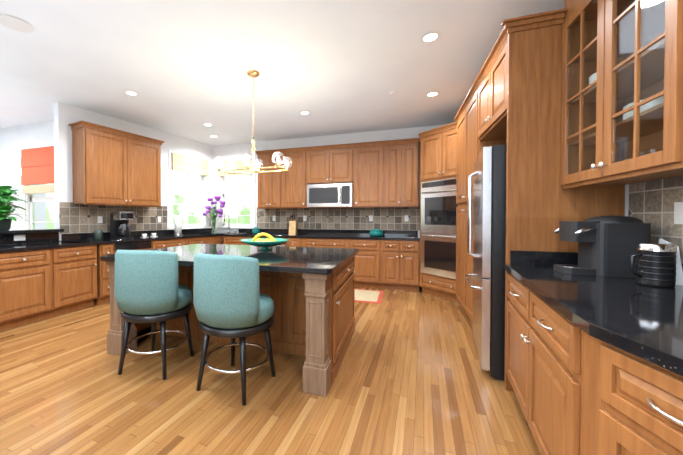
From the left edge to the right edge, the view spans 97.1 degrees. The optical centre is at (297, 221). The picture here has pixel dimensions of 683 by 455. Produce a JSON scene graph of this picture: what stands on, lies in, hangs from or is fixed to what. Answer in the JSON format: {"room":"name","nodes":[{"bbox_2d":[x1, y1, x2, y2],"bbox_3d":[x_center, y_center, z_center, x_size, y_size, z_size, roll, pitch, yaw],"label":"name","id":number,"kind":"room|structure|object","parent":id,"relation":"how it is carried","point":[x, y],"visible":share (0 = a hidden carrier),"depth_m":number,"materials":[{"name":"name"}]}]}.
{"room":"kitchen","nodes":[
{"label":"kitchen","id":0,"kind":"room"},
{"bbox_2d":[0,120,53,229],"bbox_3d":[-5.306,-0.292,5.598,4.015,2.930,0.120,0,1,19],"label":"wall","id":1,"kind":"structure","parent":0,"point":[14,140],"depth_m":5.47,"materials":[{"name":"paint"}]},
{"bbox_2d":[21,144,54,228],"bbox_3d":[-4.218,-0.360,5.403,1.900,2.770,0.580,0,1,19],"label":"window","id":2,"kind":"structure","parent":1,"relation":"in","point":[37,164],"depth_m":5.28,"materials":[{"name":"white"}]},
{"bbox_2d":[54,102,212,240],"bbox_3d":[-2.753,-0.294,5.764,0.140,2.930,3.180,0,1,29],"label":"wall","id":3,"kind":"structure","parent":0,"point":[65,115],"depth_m":4.71,"materials":[{"name":"paint"}]},
{"bbox_2d":[0,232,58,243],"bbox_3d":[-4.265,0.238,1.890,0.005,0.136,5.090,0,1,19],"label":"backsplash","id":4,"kind":"structure","parent":3,"relation":"attached to","point":[30,237],"depth_m":3.96,"materials":[{"name":"black stone"}]},
{"bbox_2d":[14,235,24,240],"bbox_3d":[-3.586,0.203,3.851,0.008,0.075,0.120,0,1,19],"label":"electrical outlet","id":5,"kind":"object","parent":4,"relation":"attached to","point":[22,237],"depth_m":3.85,"materials":[{"name":"white plastic"}]},
{"bbox_2d":[59,202,166,233],"bbox_3d":[-3.029,-0.069,5.130,0.002,0.465,1.800,0,1,29],"label":"backsplash","id":6,"kind":"structure","parent":3,"relation":"attached to","point":[78,218],"depth_m":4.85,"materials":[{"name":"tile"}]},
{"bbox_2d":[98,216,102,222],"bbox_3d":[-3.191,-0.037,4.821,0.010,0.114,0.070,0,1,28],"label":"electrical outlet","id":7,"kind":"object","parent":6,"relation":"attached to","point":[100,219],"depth_m":4.82,"materials":[{"name":"white plastic"}]},
{"bbox_2d":[68,120,164,206],"bbox_3d":[-2.912,-0.857,4.934,0.381,1.193,1.350,0,1,29],"label":"upper cabinet","id":8,"kind":"object","parent":3,"relation":"attached to","point":[113,167],"visible":1,"depth_m":4.68,"materials":[{"name":"brown wood"}]},
{"bbox_2d":[168,150,210,229],"bbox_3d":[-2.540,-0.565,6.572,0.858,2.550,2.049,0,1,19],"label":"window","id":9,"kind":"structure","parent":3,"relation":"in","point":[188,187],"depth_m":6.63,"materials":[{"name":"white glass"}]},
{"bbox_2d":[210,208,212,227],"bbox_3d":[-2.011,-0.092,6.939,0.002,0.465,0.110,0,1,30],"label":"backsplash","id":10,"kind":"structure","parent":3,"relation":"attached to","point":[211,213],"depth_m":6.94,"materials":[{"name":"tile"}]},
{"bbox_2d":[0,285,540,454],"bbox_3d":[-1.956,1.248,3.664,12.020,0.100,11.520,0,1,19],"label":"floor","id":11,"kind":"structure","parent":0,"point":[412,377],"depth_m":2.08,"materials":[{"name":"brown wood"}]},
{"bbox_2d":[0,248,55,331],"bbox_3d":[-3.398,0.762,3.491,0.600,0.875,0.590,0,1,19],"label":"base cabinet","id":12,"kind":"object","parent":11,"relation":"on","point":[45,273],"depth_m":3.43,"materials":[{"name":"brown wood"}]},
{"bbox_2d":[0,229,63,235],"bbox_3d":[-4.359,0.150,1.915,0.360,0.040,5.140,0,1,19],"label":"countertop","id":13,"kind":"structure","parent":12,"relation":"on","point":[2,232],"depth_m":3.91,"materials":[{"name":"black stone"}]},
{"bbox_2d":[0,186,26,229],"bbox_3d":[-3.745,-0.175,3.782,0.528,0.559,0.547,0,1,19],"label":"potted plant","id":14,"kind":"object","parent":13,"relation":"on","point":[6,211],"visible":1,"depth_m":3.76,"materials":[{"name":"green plant"}]},
{"bbox_2d":[0,232,222,251],"bbox_3d":[-3.268,0.310,3.129,1.205,0.040,8.140,0,1,19],"label":"countertop","id":15,"kind":"structure","parent":12,"relation":"on","point":[106,242],"depth_m":4.41,"materials":[{"name":"black stone"}]},
{"bbox_2d":[94,230,102,239],"bbox_3d":[-3.057,0.193,4.576,0.110,0.155,0.108,0,1,19],"label":"canister","id":16,"kind":"object","parent":15,"relation":"on","point":[98,234],"visible":1,"depth_m":4.53,"materials":[{"name":"grey"}]},
{"bbox_2d":[110,212,134,238],"bbox_3d":[-2.823,0.052,4.833,0.320,0.432,0.240,0,1,29],"label":"coffee maker","id":17,"kind":"object","parent":15,"relation":"on","point":[119,227],"visible":1,"depth_m":4.77,"materials":[{"name":"black paint"}]},
{"bbox_2d":[141,233,157,237],"bbox_3d":[-2.600,0.233,5.226,0.130,0.060,0.356,0,1,14],"label":"cups","id":18,"kind":"object","parent":15,"relation":"on","point":[145,235],"visible":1,"depth_m":5.28,"materials":[{"name":"white ceramic"}]},
{"bbox_2d":[173,216,182,234],"bbox_3d":[-2.358,0.040,5.879,0.170,0.429,0.170,0,1,19],"label":"paper towel holder","id":19,"kind":"object","parent":15,"relation":"on","point":[178,224],"visible":1,"depth_m":5.82,"materials":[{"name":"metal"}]},
{"bbox_2d":[203,195,225,232],"bbox_3d":[-1.817,-0.170,6.566,0.534,0.831,0.408,0,1,19],"label":"flower vase","id":20,"kind":"object","parent":15,"relation":"on","point":[219,211],"visible":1,"depth_m":6.53,"materials":[{"name":"clear glass"}]},
{"bbox_2d":[56,244,99,315],"bbox_3d":[-3.207,0.755,4.049,0.600,0.875,0.590,0,1,19],"label":"base cabinet","id":21,"kind":"object","parent":11,"relation":"on","point":[77,269],"depth_m":3.96,"materials":[{"name":"brown wood"}]},
{"bbox_2d":[100,248,115,303],"bbox_3d":[-3.031,0.750,4.484,0.660,0.875,0.298,0,1,19],"label":"base cabinet","id":22,"kind":"object","parent":11,"relation":"on","point":[104,269],"depth_m":4.30,"materials":[{"name":"brown wood"}]},
{"bbox_2d":[116,244,151,250],"bbox_3d":[-2.828,0.745,4.825,0.752,0.875,0.702,0,1,19],"label":"base cabinet","id":23,"kind":"object","parent":11,"relation":"on","point":[126,246],"depth_m":4.69,"materials":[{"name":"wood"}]},
{"bbox_2d":[114,250,193,379],"bbox_3d":[-1.185,0.711,2.517,0.579,1.006,0.594,0,1,19],"label":"bar stool","id":24,"kind":"object","parent":11,"relation":"on","point":[148,288],"visible":1,"depth_m":2.28,"materials":[{"name":"teal fabric"}]},
{"bbox_2d":[152,240,171,248],"bbox_3d":[-2.580,0.740,5.225,0.745,0.875,0.440,0,1,19],"label":"base cabinet","id":25,"kind":"object","parent":11,"relation":"on","point":[167,243],"depth_m":5.13,"materials":[{"name":"brown wood"}]},
{"bbox_2d":[172,240,183,246],"bbox_3d":[-2.468,0.736,5.527,0.761,0.875,0.346,0,1,19],"label":"base cabinet","id":26,"kind":"object","parent":11,"relation":"on","point":[174,242],"depth_m":5.37,"materials":[{"name":"brown wood"}]},
{"bbox_2d":[188,236,211,244],"bbox_3d":[-2.166,0.730,6.002,0.752,0.875,0.701,0,1,19],"label":"base cabinet","id":27,"kind":"object","parent":11,"relation":"on","point":[207,239],"depth_m":5.90,"materials":[{"name":"brown wood"}]},
{"bbox_2d":[212,236,223,243],"bbox_3d":[-1.939,0.725,6.399,0.706,0.875,0.420,0,1,19],"label":"base cabinet","id":28,"kind":"object","parent":11,"relation":"on","point":[215,239],"depth_m":6.25,"materials":[{"name":"brown wood"}]},
{"bbox_2d":[100,252,358,396],"bbox_3d":[-0.557,0.775,3.054,2.162,0.860,1.376,0,1,19],"label":"kitchen island","id":29,"kind":"object","parent":11,"relation":"on","point":[309,292],"depth_m":2.70,"materials":[{"name":"brown wood"}]},
{"bbox_2d":[100,244,358,275],"bbox_3d":[-0.564,0.326,3.034,2.155,0.040,1.424,0,1,19],"label":"island countertop","id":30,"kind":"structure","parent":29,"relation":"on","point":[310,261],"depth_m":2.75,"materials":[{"name":"black stone"}]},
{"bbox_2d":[240,233,288,249],"bbox_3d":[-0.360,0.209,3.251,0.530,0.186,0.530,0,1,19],"label":"fruit bowl","id":31,"kind":"object","parent":30,"relation":"on","point":[263,243],"visible":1,"depth_m":3.19,"materials":[{"name":"teal ceramic"}]},
{"bbox_2d":[193,253,275,405],"bbox_3d":[-0.470,0.715,2.239,0.574,1.006,0.593,0,1,19],"label":"bar stool","id":32,"kind":"object","parent":11,"relation":"on","point":[231,301],"visible":1,"depth_m":1.99,"materials":[{"name":"teal fabric"}]},
{"bbox_2d":[224,236,254,244],"bbox_3d":[-1.069,0.726,6.348,0.792,0.875,0.646,0,1,19],"label":"base cabinet","id":33,"kind":"object","parent":11,"relation":"on","point":[230,240],"depth_m":6.08,"materials":[{"name":"brown wood"}]},
{"bbox_2d":[260,236,286,245],"bbox_3d":[-0.438,0.729,6.131,0.686,0.875,0.646,0,1,19],"label":"base cabinet","id":34,"kind":"object","parent":11,"relation":"on","point":[284,237],"depth_m":5.76,"materials":[{"name":"brown wood"}]},
{"bbox_2d":[287,236,302,246],"bbox_3d":[0.021,0.731,5.974,0.284,0.875,0.646,0,1,19],"label":"base cabinet","id":35,"kind":"object","parent":11,"relation":"on","point":[294,241],"depth_m":5.66,"materials":[{"name":"brown wood"}]},
{"bbox_2d":[303,236,350,248],"bbox_3d":[0.586,0.733,5.780,0.910,0.875,0.646,0,1,19],"label":"base cabinet","id":36,"kind":"object","parent":11,"relation":"on","point":[308,241],"depth_m":5.46,"materials":[{"name":"brown wood"}]},
{"bbox_2d":[351,240,382,288],"bbox_3d":[1.273,0.736,5.544,0.544,0.875,0.646,0,1,19],"label":"base cabinet","id":37,"kind":"object","parent":11,"relation":"on","point":[369,259],"depth_m":5.23,"materials":[{"name":"brown wood"}]},
{"bbox_2d":[355,289,383,303],"bbox_3d":[0.464,1.176,5.000,1.830,0.010,0.780,0,1,19],"label":"kitchen rug","id":38,"kind":"object","parent":11,"relation":"on","point":[369,296],"visible":0.36,"depth_m":4.71,"materials":[{"name":"beige fabric"}]},
{"bbox_2d":[383,240,418,291],"bbox_3d":[1.824,0.739,5.355,0.620,0.875,0.646,0,1,19],"label":"base cabinet","id":39,"kind":"object","parent":11,"relation":"on","point":[388,259],"depth_m":5.06,"materials":[{"name":"brown wood"}]},
{"bbox_2d":[223,232,418,239],"bbox_3d":[0.336,0.276,5.858,3.764,0.040,0.650,0,1,19],"label":"countertop","id":40,"kind":"structure","parent":39,"relation":"on","point":[248,233],"depth_m":5.38,"materials":[{"name":"black stone"}]},
{"bbox_2d":[215,214,246,233],"bbox_3d":[-1.410,0.030,6.503,0.660,0.433,0.422,0,1,19],"label":"sink faucet","id":41,"kind":"object","parent":40,"relation":"on","point":[229,227],"visible":0.98,"depth_m":6.63,"materials":[{"name":"silver metal"}]},
{"bbox_2d":[252,227,259,233],"bbox_3d":[-0.902,0.176,6.414,0.173,0.143,0.173,0,1,19],"label":"canister","id":42,"kind":"object","parent":40,"relation":"on","point":[255,230],"visible":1,"depth_m":6.34,"materials":[{"name":"teal ceramic"}]},
{"bbox_2d":[289,214,296,234],"bbox_3d":[-0.101,0.044,6.102,0.135,0.415,0.256,0,1,9],"label":"knife block","id":43,"kind":"object","parent":40,"relation":"on","point":[292,226],"visible":1,"depth_m":6.03,"materials":[{"name":"brown wood"}]},
{"bbox_2d":[311,232,342,235],"bbox_3d":[0.604,0.253,5.782,0.761,0.008,0.500,0,1,19],"label":"cooktop","id":44,"kind":"object","parent":40,"relation":"in","point":[312,233],"depth_m":5.94,"materials":[{"name":"black glass"}]},
{"bbox_2d":[369,228,383,235],"bbox_3d":[1.454,0.190,5.531,0.255,0.138,0.255,0,1,19],"label":"canister","id":45,"kind":"object","parent":40,"relation":"on","point":[376,232],"visible":1,"depth_m":5.43,"materials":[{"name":"teal ceramic"}]},
{"bbox_2d":[418,122,459,302],"bbox_3d":[2.439,-0.134,4.685,0.699,2.634,0.860,0,1,-26],"label":"tall cabinet","id":46,"kind":"object","parent":11,"relation":"on","point":[438,165],"visible":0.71,"depth_m":4.60,"materials":[{"name":"brown wood"}]},
{"bbox_2d":[466,144,506,380],"bbox_3d":[1.858,0.312,2.557,0.707,1.800,0.800,0,1,26],"label":"refrigerator","id":47,"kind":"object","parent":11,"relation":"on","point":[488,254],"visible":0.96,"depth_m":2.30,"materials":[{"name":"silver metal"}]},
{"bbox_2d":[506,286,516,397],"bbox_3d":[1.614,0.785,1.733,0.737,0.875,0.707,0,1,19],"label":"base cabinet","id":48,"kind":"object","parent":11,"relation":"on","point":[511,338],"depth_m":1.98,"materials":[{"name":"brown wood"}]},
{"bbox_2d":[517,294,552,454],"bbox_3d":[1.400,0.792,1.131,0.751,0.875,0.571,0,1,19],"label":"base cabinet","id":49,"kind":"object","parent":11,"relation":"on","point":[534,324],"depth_m":1.48,"materials":[{"name":"brown wood"}]},
{"bbox_2d":[454,8,624,390],"bbox_3d":[2.128,-0.112,3.048,0.696,2.635,2.220,0,1,19],"label":"surround","id":50,"kind":"object","parent":11,"relation":"on","point":[512,100],"visible":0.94,"depth_m":2.10,"materials":[{"name":"brown wood"}]},
{"bbox_2d":[553,314,682,454],"bbox_3d":[1.340,0.798,0.677,0.942,0.875,0.659,0,1,19],"label":"base cabinet","id":51,"kind":"object","parent":11,"relation":"on","point":[594,365],"depth_m":0.90,"materials":[{"name":"brown wood"}]},
{"bbox_2d":[505,264,682,397],"bbox_3d":[1.431,0.347,0.213,1.444,0.040,3.698,0,1,19],"label":"countertop","id":52,"kind":"structure","parent":51,"relation":"on","point":[643,324],"depth_m":1.07,"materials":[{"name":"black stone"}]},
{"bbox_2d":[553,215,650,277],"bbox_3d":[1.781,0.134,1.768,0.391,0.345,0.255,0,1,19],"label":"coffee machine","id":53,"kind":"object","parent":52,"relation":"on","point":[606,246],"visible":0.98,"depth_m":1.69,"materials":[{"name":"black plastic"}]},
{"bbox_2d":[630,242,676,287],"bbox_3d":[1.738,0.208,1.473,0.166,0.205,0.129,0,1,19],"label":"milk frother","id":54,"kind":"object","parent":52,"relation":"on","point":[656,264],"visible":1,"depth_m":1.43,"materials":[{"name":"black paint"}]},
{"bbox_2d":[659,238,682,284],"bbox_3d":[1.900,0.200,1.534,0.060,0.220,0.160,0,1,31],"label":"bag","id":55,"kind":"object","parent":52,"relation":"on","point":[679,276],"visible":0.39,"depth_m":1.47,"materials":[{"name":"white paper"}]},
{"bbox_2d":[0,0,563,145],"bbox_3d":[-1.956,-1.782,3.625,12.020,0.100,11.520,0,1,19],"label":"ceiling","id":56,"kind":"structure","parent":0,"point":[181,68],"depth_m":3.22,"materials":[{"name":"paint"}]},
{"bbox_2d":[0,15,33,32],"bbox_3d":[-2.449,-1.712,2.590,0.239,0.003,0.239,0,1,-17],"label":"recessed light","id":57,"kind":"object","parent":56,"relation":"in","point":[15,24],"depth_m":2.59,"materials":[{"name":"white plastic"}]},
{"bbox_2d":[124,91,137,95],"bbox_3d":[-2.250,-1.734,4.033,0.168,0.006,0.168,0,1,-8],"label":"recessed light","id":58,"kind":"object","parent":56,"relation":"in","point":[131,93],"depth_m":4.04,"materials":[{"name":"white plastic"}]},
{"bbox_2d":[214,70,291,173],"bbox_3d":[-0.519,-1.161,3.478,0.871,1.136,0.395,0,1,19],"label":"pendant chandelier","id":59,"kind":"object","parent":56,"relation":"hanging from","point":[253,74],"visible":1,"depth_m":3.47,"materials":[{"name":"gold metal"}]},
{"bbox_2d":[300,111,309,114],"bbox_3d":[0.113,-1.744,4.787,0.168,0.006,0.168,0,1,10],"label":"recessed light","id":60,"kind":"object","parent":56,"relation":"in","point":[304,112],"depth_m":4.80,"materials":[{"name":"white plastic"}]},
{"bbox_2d":[390,90,397,94],"bbox_3d":[1.276,-1.722,3.986,0.100,0.028,0.100,0,1,19],"label":"smoke detector","id":61,"kind":"object","parent":56,"relation":"attached to","point":[393,92],"visible":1,"depth_m":3.96,"materials":[{"name":"white plastic"}]},
{"bbox_2d":[420,32,439,42],"bbox_3d":[1.233,-1.718,2.785,0.168,0.006,0.168,0,1,-26],"label":"recessed light","id":62,"kind":"object","parent":56,"relation":"in","point":[432,36],"depth_m":2.79,"materials":[{"name":"white plastic"}]},
{"bbox_2d":[426,92,438,96],"bbox_3d":[1.830,-1.735,4.060,0.168,0.006,0.168,0,1,-26],"label":"recessed light","id":63,"kind":"object","parent":56,"relation":"in","point":[431,94],"depth_m":4.07,"materials":[{"name":"white plastic"}]},
{"bbox_2d":[213,124,446,284],"bbox_3d":[0.673,-0.299,6.146,5.770,2.930,0.120,0,1,19],"label":"wall","id":64,"kind":"structure","parent":0,"point":[235,151],"depth_m":6.28,"materials":[{"name":"paint"}]},
{"bbox_2d":[216,157,254,228],"bbox_3d":[-1.338,-0.570,7.013,2.000,2.550,0.580,0,1,19],"label":"window","id":65,"kind":"structure","parent":64,"relation":"in","point":[236,192],"depth_m":6.92,"materials":[{"name":"white glass"}]},
{"bbox_2d":[239,228,417,235],"bbox_3d":[0.439,0.202,6.155,3.764,0.100,0.020,0,1,19],"label":"backsplash","id":66,"kind":"structure","parent":64,"relation":"attached to","point":[345,232],"depth_m":5.96,"materials":[{"name":"black stone"}]},
{"bbox_2d":[255,138,419,208],"bbox_3d":[0.671,-0.869,5.840,3.230,1.193,0.439,0,1,19],"label":"upper cabinet","id":67,"kind":"object","parent":64,"relation":"attached to","point":[370,174],"visible":0.98,"depth_m":5.62,"materials":[{"name":"brown wood"}]},
{"bbox_2d":[257,205,419,229],"bbox_3d":[0.750,-0.081,6.058,3.515,0.465,0.002,0,1,19],"label":"backsplash","id":68,"kind":"structure","parent":64,"relation":"attached to","point":[388,218],"depth_m":6.00,"materials":[{"name":"tile"}]},
{"bbox_2d":[625,184,628,215],"bbox_3d":[2.404,-0.232,0.867,1.232,2.930,8.983,0,1,19],"label":"wall","id":69,"kind":"structure","parent":0,"point":[626,197],"depth_m":1.92,"materials":[{"name":"paint"}]},
{"bbox_2d":[509,250,577,265],"bbox_3d":[1.801,0.254,2.030,0.611,0.100,0.020,0,1,19],"label":"backsplash","id":70,"kind":"structure","parent":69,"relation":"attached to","point":[517,258],"depth_m":2.06,"materials":[{"name":"black stone"}]},
{"bbox_2d":[560,0,682,188],"bbox_3d":[1.575,-0.934,0.120,0.537,1.467,3.834,0,1,8],"label":"upper cabinet","id":71,"kind":"object","parent":69,"relation":"attached to","point":[622,97],"visible":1,"depth_m":1.58,"materials":[{"name":"brown wood"}]},
{"bbox_2d":[628,176,682,262],"bbox_3d":[1.959,-0.022,1.474,0.002,0.465,0.910,0,1,19],"label":"backsplash","id":72,"kind":"structure","parent":69,"relation":"attached to","point":[652,202],"depth_m":1.68,"materials":[{"name":"tile"}]},
{"bbox_2d":[674,202,682,223],"bbox_3d":[1.969,-0.045,1.539,0.009,0.114,0.070,0,1,19],"label":"electrical outlets","id":73,"kind":"object","parent":72,"relation":"attached to","point":[678,212],"visible":0.97,"depth_m":1.55,"materials":[{"name":"white plastic"}]}
]}

